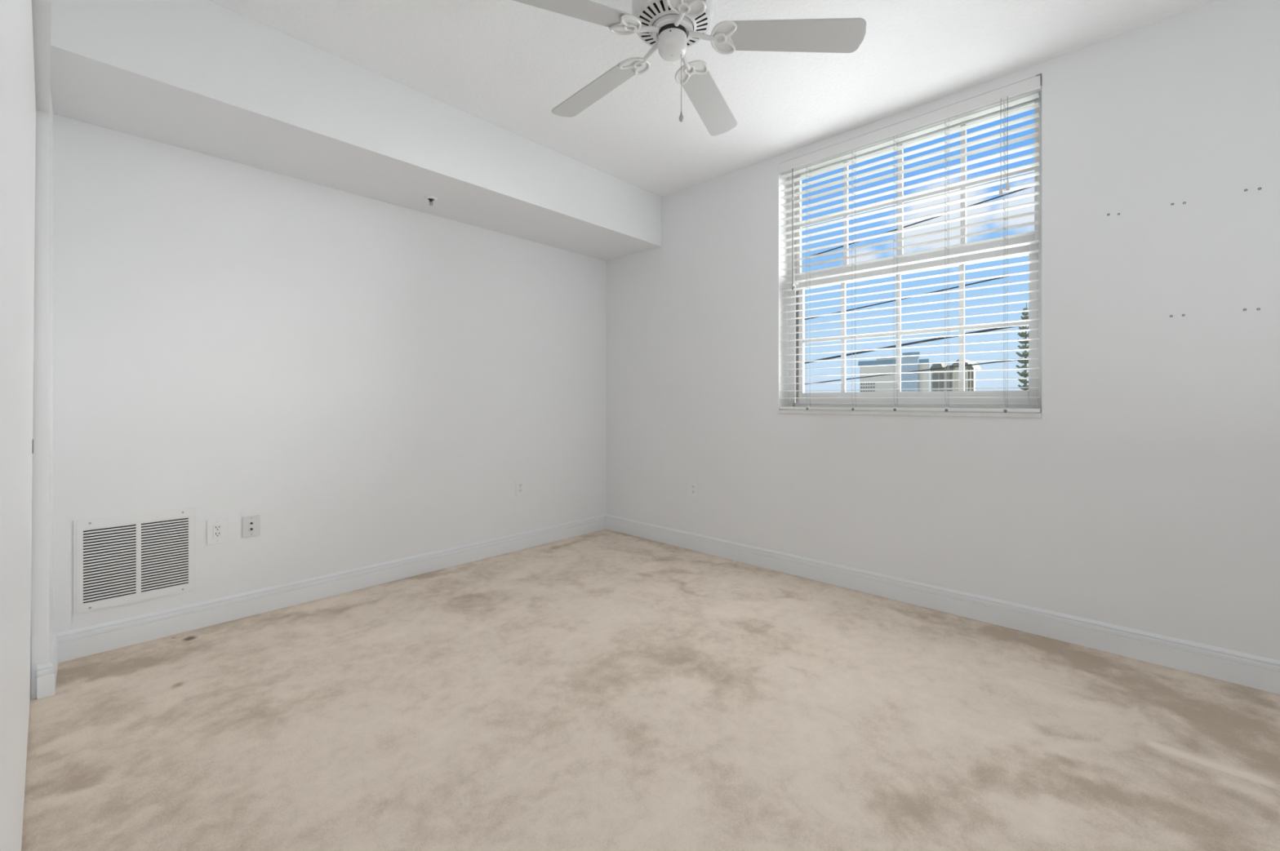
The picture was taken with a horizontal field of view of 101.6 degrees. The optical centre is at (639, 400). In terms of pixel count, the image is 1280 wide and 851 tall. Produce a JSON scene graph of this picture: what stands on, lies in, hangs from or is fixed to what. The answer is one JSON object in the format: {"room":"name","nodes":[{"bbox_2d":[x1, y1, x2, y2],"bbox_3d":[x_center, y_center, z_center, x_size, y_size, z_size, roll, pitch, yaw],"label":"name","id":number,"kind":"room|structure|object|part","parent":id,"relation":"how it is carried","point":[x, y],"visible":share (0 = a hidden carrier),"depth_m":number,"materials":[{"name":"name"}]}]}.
{"room":"empty bedroom","nodes":[
{"label":"empty bedroom","id":0,"kind":"room"},
{"bbox_2d":[30,0,53,700],"bbox_3d":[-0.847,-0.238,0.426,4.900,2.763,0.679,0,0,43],"label":"door frame","id":1,"kind":"structure","parent":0,"point":[42,561],"depth_m":1.97,"materials":[{"name":"paint"}]},
{"bbox_2d":[0,0,35,850],"bbox_3d":[-1.377,0.016,1.145,2.400,2.190,0.038,0,0,41],"label":"door","id":2,"kind":"structure","parent":1,"relation":"in","point":[17,82],"depth_m":0.87,"materials":[{"name":"white paint"}]},
{"bbox_3d":[-2.211,0.166,1.901,0.053,0.053,0.003,0,0,41],"label":"finger pull","id":3,"kind":"part","parent":2,"relation":"part of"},
{"bbox_2d":[36,634,57,699],"bbox_3d":[-2.382,1.060,2.101,0.370,0.126,0.044,0,0,43],"label":"baseboard","id":4,"kind":"structure","parent":1,"relation":"attached to","point":[46,673],"depth_m":1.98,"materials":[{"name":"white paint"}]},
{"bbox_2d":[53,113,605,634],"bbox_3d":[-1.510,-0.224,3.409,0.150,2.793,3.820,0,0,43],"label":"wall","id":5,"kind":"structure","parent":0,"point":[373,381],"depth_m":2.88,"materials":[{"name":"paint"}]},
{"bbox_2d":[73,506,195,615],"bbox_3d":[-2.327,0.729,2.423,0.009,0.412,0.410,0,0,43],"label":"air vent","id":6,"kind":"object","parent":5,"relation":"in","point":[122,560],"visible":1,"depth_m":2.41,"materials":[{"name":"white metal"}]},
{"bbox_2d":[207,517,227,545],"bbox_3d":[-2.131,0.658,2.633,0.008,0.126,0.082,0,0,43],"label":"wall outlet","id":7,"kind":"object","parent":5,"relation":"attached to","point":[217,529],"visible":1,"depth_m":2.63,"materials":[{"name":"white plastic"}]},
{"bbox_2d":[213,524,222,538],"bbox_3d":[-2.131,0.658,2.633,0.007,0.067,0.034,0,0,43],"label":"receptacle","id":8,"kind":"object","parent":7,"relation":"attached to","point":[217,528],"depth_m":2.63,"materials":[{"name":"white plastic"}]},
{"bbox_2d":[242,515,260,537],"bbox_3d":[-2.033,0.657,2.732,0.014,0.109,0.075,0,0,43],"label":"cable wall plate","id":9,"kind":"object","parent":5,"relation":"attached to","point":[251,524],"visible":1,"depth_m":2.73,"materials":[{"name":"white plastic"}]},
{"bbox_2d":[53,514,605,662],"bbox_3d":[-1.400,1.060,3.406,0.014,0.126,3.232,0,0,43],"label":"baseboard","id":10,"kind":"structure","parent":5,"relation":"attached to","point":[84,642],"depth_m":2.84,"materials":[{"name":"white paint"}]},
{"bbox_2d":[515,480,524,497],"bbox_3d":[-0.903,0.660,3.940,0.008,0.120,0.080,0,0,43],"label":"wall outlet","id":11,"kind":"object","parent":5,"relation":"attached to","point":[520,485],"visible":1,"depth_m":3.94,"materials":[{"name":"white plastic"}]},
{"bbox_2d":[49,0,661,261],"bbox_3d":[-1.297,-1.424,3.057,0.643,0.392,3.600,0,0,43],"label":"soffit","id":12,"kind":"structure","parent":0,"point":[206,77],"depth_m":2.48,"materials":[{"name":"paint"}]},
{"bbox_2d":[424,195,437,205],"bbox_3d":[-1.267,-1.207,3.164,0.074,0.042,0.074,0,0,43],"label":"sprinkler","id":13,"kind":"object","parent":12,"relation":"attached to","point":[430,198],"visible":1,"depth_m":3.15,"materials":[{"name":"white metal"}]},
{"bbox_2d":[21,528,1279,850],"bbox_3d":[0.353,1.123,1.632,5.000,0.006,3.420,0,0,43],"label":"floor","id":14,"kind":"structure","parent":0,"point":[605,690],"depth_m":1.80,"materials":[{"name":"carpet"}]},
{"bbox_2d":[208,0,1218,196],"bbox_3d":[0.349,-1.695,1.664,5.250,0.150,3.820,0,0,43],"label":"ceiling","id":15,"kind":"structure","parent":0,"point":[506,64],"depth_m":2.47,"materials":[{"name":"white paint"}]},
{"bbox_2d":[512,0,866,136],"bbox_3d":[0.082,-1.315,1.924,1.226,0.611,1.275,0,0,43],"label":"ceiling fan","id":16,"kind":"object","parent":15,"relation":"hanging from","point":[669,27],"visible":1,"depth_m":1.85,"materials":[{"name":"white metal"}]},
{"bbox_3d":[-0.245,-1.286,1.698,0.508,0.060,0.132,0,0,-29],"label":"blade","id":17,"kind":"part","parent":16,"relation":"part of","materials":[{"name":"laminate"}]},
{"bbox_3d":[-0.176,-1.293,2.174,0.509,0.050,0.132,0,0,43],"label":"blade","id":18,"kind":"part","parent":16,"relation":"part of","materials":[{"name":"laminate"}]},
{"bbox_2d":[657,23,687,62],"bbox_3d":[0.117,-1.287,1.888,0.105,0.084,0.105,0,0,43],"label":"housing","id":19,"kind":"object","parent":16,"relation":"attached to","point":[672,37],"depth_m":1.85,"materials":[{"name":"white metal"}]},
{"bbox_3d":[0.149,-1.149,1.888,0.002,0.213,0.002,0,0,43],"label":"pull chain","id":20,"kind":"part","parent":16,"relation":"part of","materials":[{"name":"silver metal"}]},
{"bbox_3d":[0.298,-1.291,2.255,0.132,0.053,0.508,0,0,25],"label":"blade","id":21,"kind":"part","parent":16,"relation":"part of","materials":[{"name":"laminate"}]},
{"bbox_3d":[0.521,-1.278,1.827,0.507,0.074,0.132,0,0,7],"label":"blade","id":22,"kind":"part","parent":16,"relation":"part of","materials":[{"name":"laminate"}]},
{"bbox_2d":[605,0,1279,660],"bbox_3d":[1.635,-0.224,2.925,5.100,2.793,0.220,0,0,43],"label":"wall","id":23,"kind":"structure","parent":0,"point":[1144,495],"depth_m":2.41,"materials":[{"name":"paint"}]},
{"bbox_2d":[688,480,697,497],"bbox_3d":[0.403,0.667,3.926,0.080,0.120,0.008,0,0,43],"label":"wall outlet","id":24,"kind":"object","parent":23,"relation":"attached to","point":[693,486],"visible":1,"depth_m":3.92,"materials":[{"name":"white plastic"}]},
{"bbox_2d":[777,91,1041,417],"bbox_3d":[1.491,-0.742,3.050,1.384,1.650,0.225,0,0,43],"label":"window","id":25,"kind":"structure","parent":23,"relation":"in","point":[1013,403],"depth_m":3.00,"materials":[{"name":"white plastic"}]},
{"bbox_3d":[1.465,0.072,3.022,1.384,0.022,0.149,0,0,43],"label":"sill","id":26,"kind":"part","parent":25,"relation":"part of","materials":[{"name":"stone"}]},
{"bbox_2d":[778,73,1041,413],"bbox_3d":[1.433,-0.755,2.988,1.380,1.628,0.078,0,0,43],"label":"blind","id":27,"kind":"object","parent":25,"relation":"attached to","point":[1033,85],"visible":0.99,"depth_m":2.88,"materials":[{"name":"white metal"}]},
{"bbox_3d":[1.080,-0.736,3.336,0.014,1.549,0.055,0,0,43],"label":"ladder cord","id":28,"kind":"part","parent":27,"relation":"part of","materials":[{"name":"white fabric"}]},
{"bbox_3d":[1.290,-0.736,3.139,0.014,1.549,0.055,0,0,43],"label":"ladder cord","id":29,"kind":"part","parent":27,"relation":"part of","materials":[{"name":"white fabric"}]},
{"bbox_3d":[1.462,-0.736,2.977,0.014,1.549,0.055,0,0,43],"label":"ladder cord","id":30,"kind":"part","parent":27,"relation":"part of","materials":[{"name":"white fabric"}]},
{"bbox_3d":[1.441,0.048,2.997,1.374,0.018,0.053,0,0,43],"label":"rail","id":31,"kind":"part","parent":27,"relation":"part of","materials":[{"name":"white plastic"}]},
{"bbox_3d":[1.651,-0.736,2.801,0.014,1.549,0.055,0,0,43],"label":"ladder cord","id":32,"kind":"part","parent":27,"relation":"part of","materials":[{"name":"white fabric"}]},
{"bbox_3d":[1.840,-0.736,2.623,0.014,1.549,0.055,0,0,43],"label":"ladder cord","id":33,"kind":"part","parent":27,"relation":"part of","materials":[{"name":"white fabric"}]},
{"bbox_3d":[1.819,-1.300,2.584,0.004,0.415,0.002,0,0,-2],"label":"lift cord","id":34,"kind":"part","parent":27,"relation":"part of","materials":[{"name":"white fabric"}]},
{"bbox_3d":[1.554,-1.170,3.115,1.320,0.736,0.027,0,0,43],"label":"sash","id":35,"kind":"part","parent":25,"relation":"part of","materials":[{"name":"white plastic"}]},
{"bbox_3d":[1.543,-0.392,3.076,1.284,0.814,0.029,0,0,43],"label":"sash","id":36,"kind":"part","parent":25,"relation":"part of","materials":[{"name":"white plastic"}]},
{"bbox_2d":[605,514,1279,694],"bbox_3d":[1.482,1.060,2.908,4.900,0.126,0.014,0,0,43],"label":"baseboard","id":37,"kind":"structure","parent":23,"relation":"attached to","point":[1252,671],"depth_m":2.58,"materials":[{"name":"white paint"}]},
{"label":"outside","id":38,"kind":"structure","parent":0,"visible":0},
{"bbox_3d":[100.644,8.373,185.175,700.000,0.500,398.500,0,0,43],"label":"ground","id":39,"kind":"structure","parent":38,"visible":0},
{"bbox_2d":[857,351,928,392],"bbox_3d":[46.887,0.123,92.515,11.250,16.000,15.200,0,0,43],"label":"office building","id":40,"kind":"structure","parent":39,"relation":"on","point":[904,360],"depth_m":87.82,"materials":[{"name":"beige paint"}]},
{"bbox_3d":[49.214,-6.402,90.703,1.447,0.650,15.063,0,0,28],"label":"cornice","id":41,"kind":"part","parent":40,"relation":"part of","materials":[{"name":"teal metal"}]},
{"bbox_2d":[929,359,982,412],"bbox_3d":[51.321,0.848,84.374,6.160,14.550,9.000,0,0,43],"label":"apartment building","id":42,"kind":"structure","parent":39,"relation":"on","point":[968,375],"depth_m":81.88,"materials":[{"name":"beige paint"}]},
{"bbox_2d":[1016,302,1028,390],"bbox_3d":[25.826,0.748,34.934,1.114,14.751,1.168,0,0,33],"label":"pine","id":43,"kind":"object","parent":39,"relation":"on","point":[1024,374],"visible":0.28,"depth_m":34.85,"materials":[{"name":"green plant"}]},
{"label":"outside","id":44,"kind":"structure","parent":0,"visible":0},
{"bbox_2d":[809,186,1034,256],"bbox_3d":[10.652,-6.461,16.255,28.005,3.350,0.042,0,0,43],"label":"overhead line","id":45,"kind":"object","parent":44,"point":[1033,186],"visible":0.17,"depth_m":17.25,"materials":[{"name":"grey metal"}]},
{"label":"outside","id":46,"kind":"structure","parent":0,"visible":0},
{"bbox_2d":[804,271,1026,319],"bbox_3d":[10.652,-3.861,16.255,28.004,2.824,0.042,0,0,43],"label":"overhead line","id":47,"kind":"object","parent":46,"point":[1026,271],"visible":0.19,"depth_m":17.19,"materials":[{"name":"grey metal"}]},
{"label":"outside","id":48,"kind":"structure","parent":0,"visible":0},
{"bbox_2d":[804,325,1022,364],"bbox_3d":[10.650,-1.746,16.256,28.008,3.035,0.074,0,0,43],"label":"overhead line","id":49,"kind":"object","parent":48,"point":[999,328],"visible":0.23,"depth_m":17.48,"materials":[{"name":"grey metal"}]},
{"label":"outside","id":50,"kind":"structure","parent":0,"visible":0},
{"bbox_2d":[804,360,1018,384],"bbox_3d":[10.651,-1.073,16.255,28.003,2.416,0.039,0,0,43],"label":"overhead line","id":51,"kind":"object","parent":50,"point":[1008,360],"visible":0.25,"depth_m":17.34,"materials":[{"name":"grey metal"}]}
]}

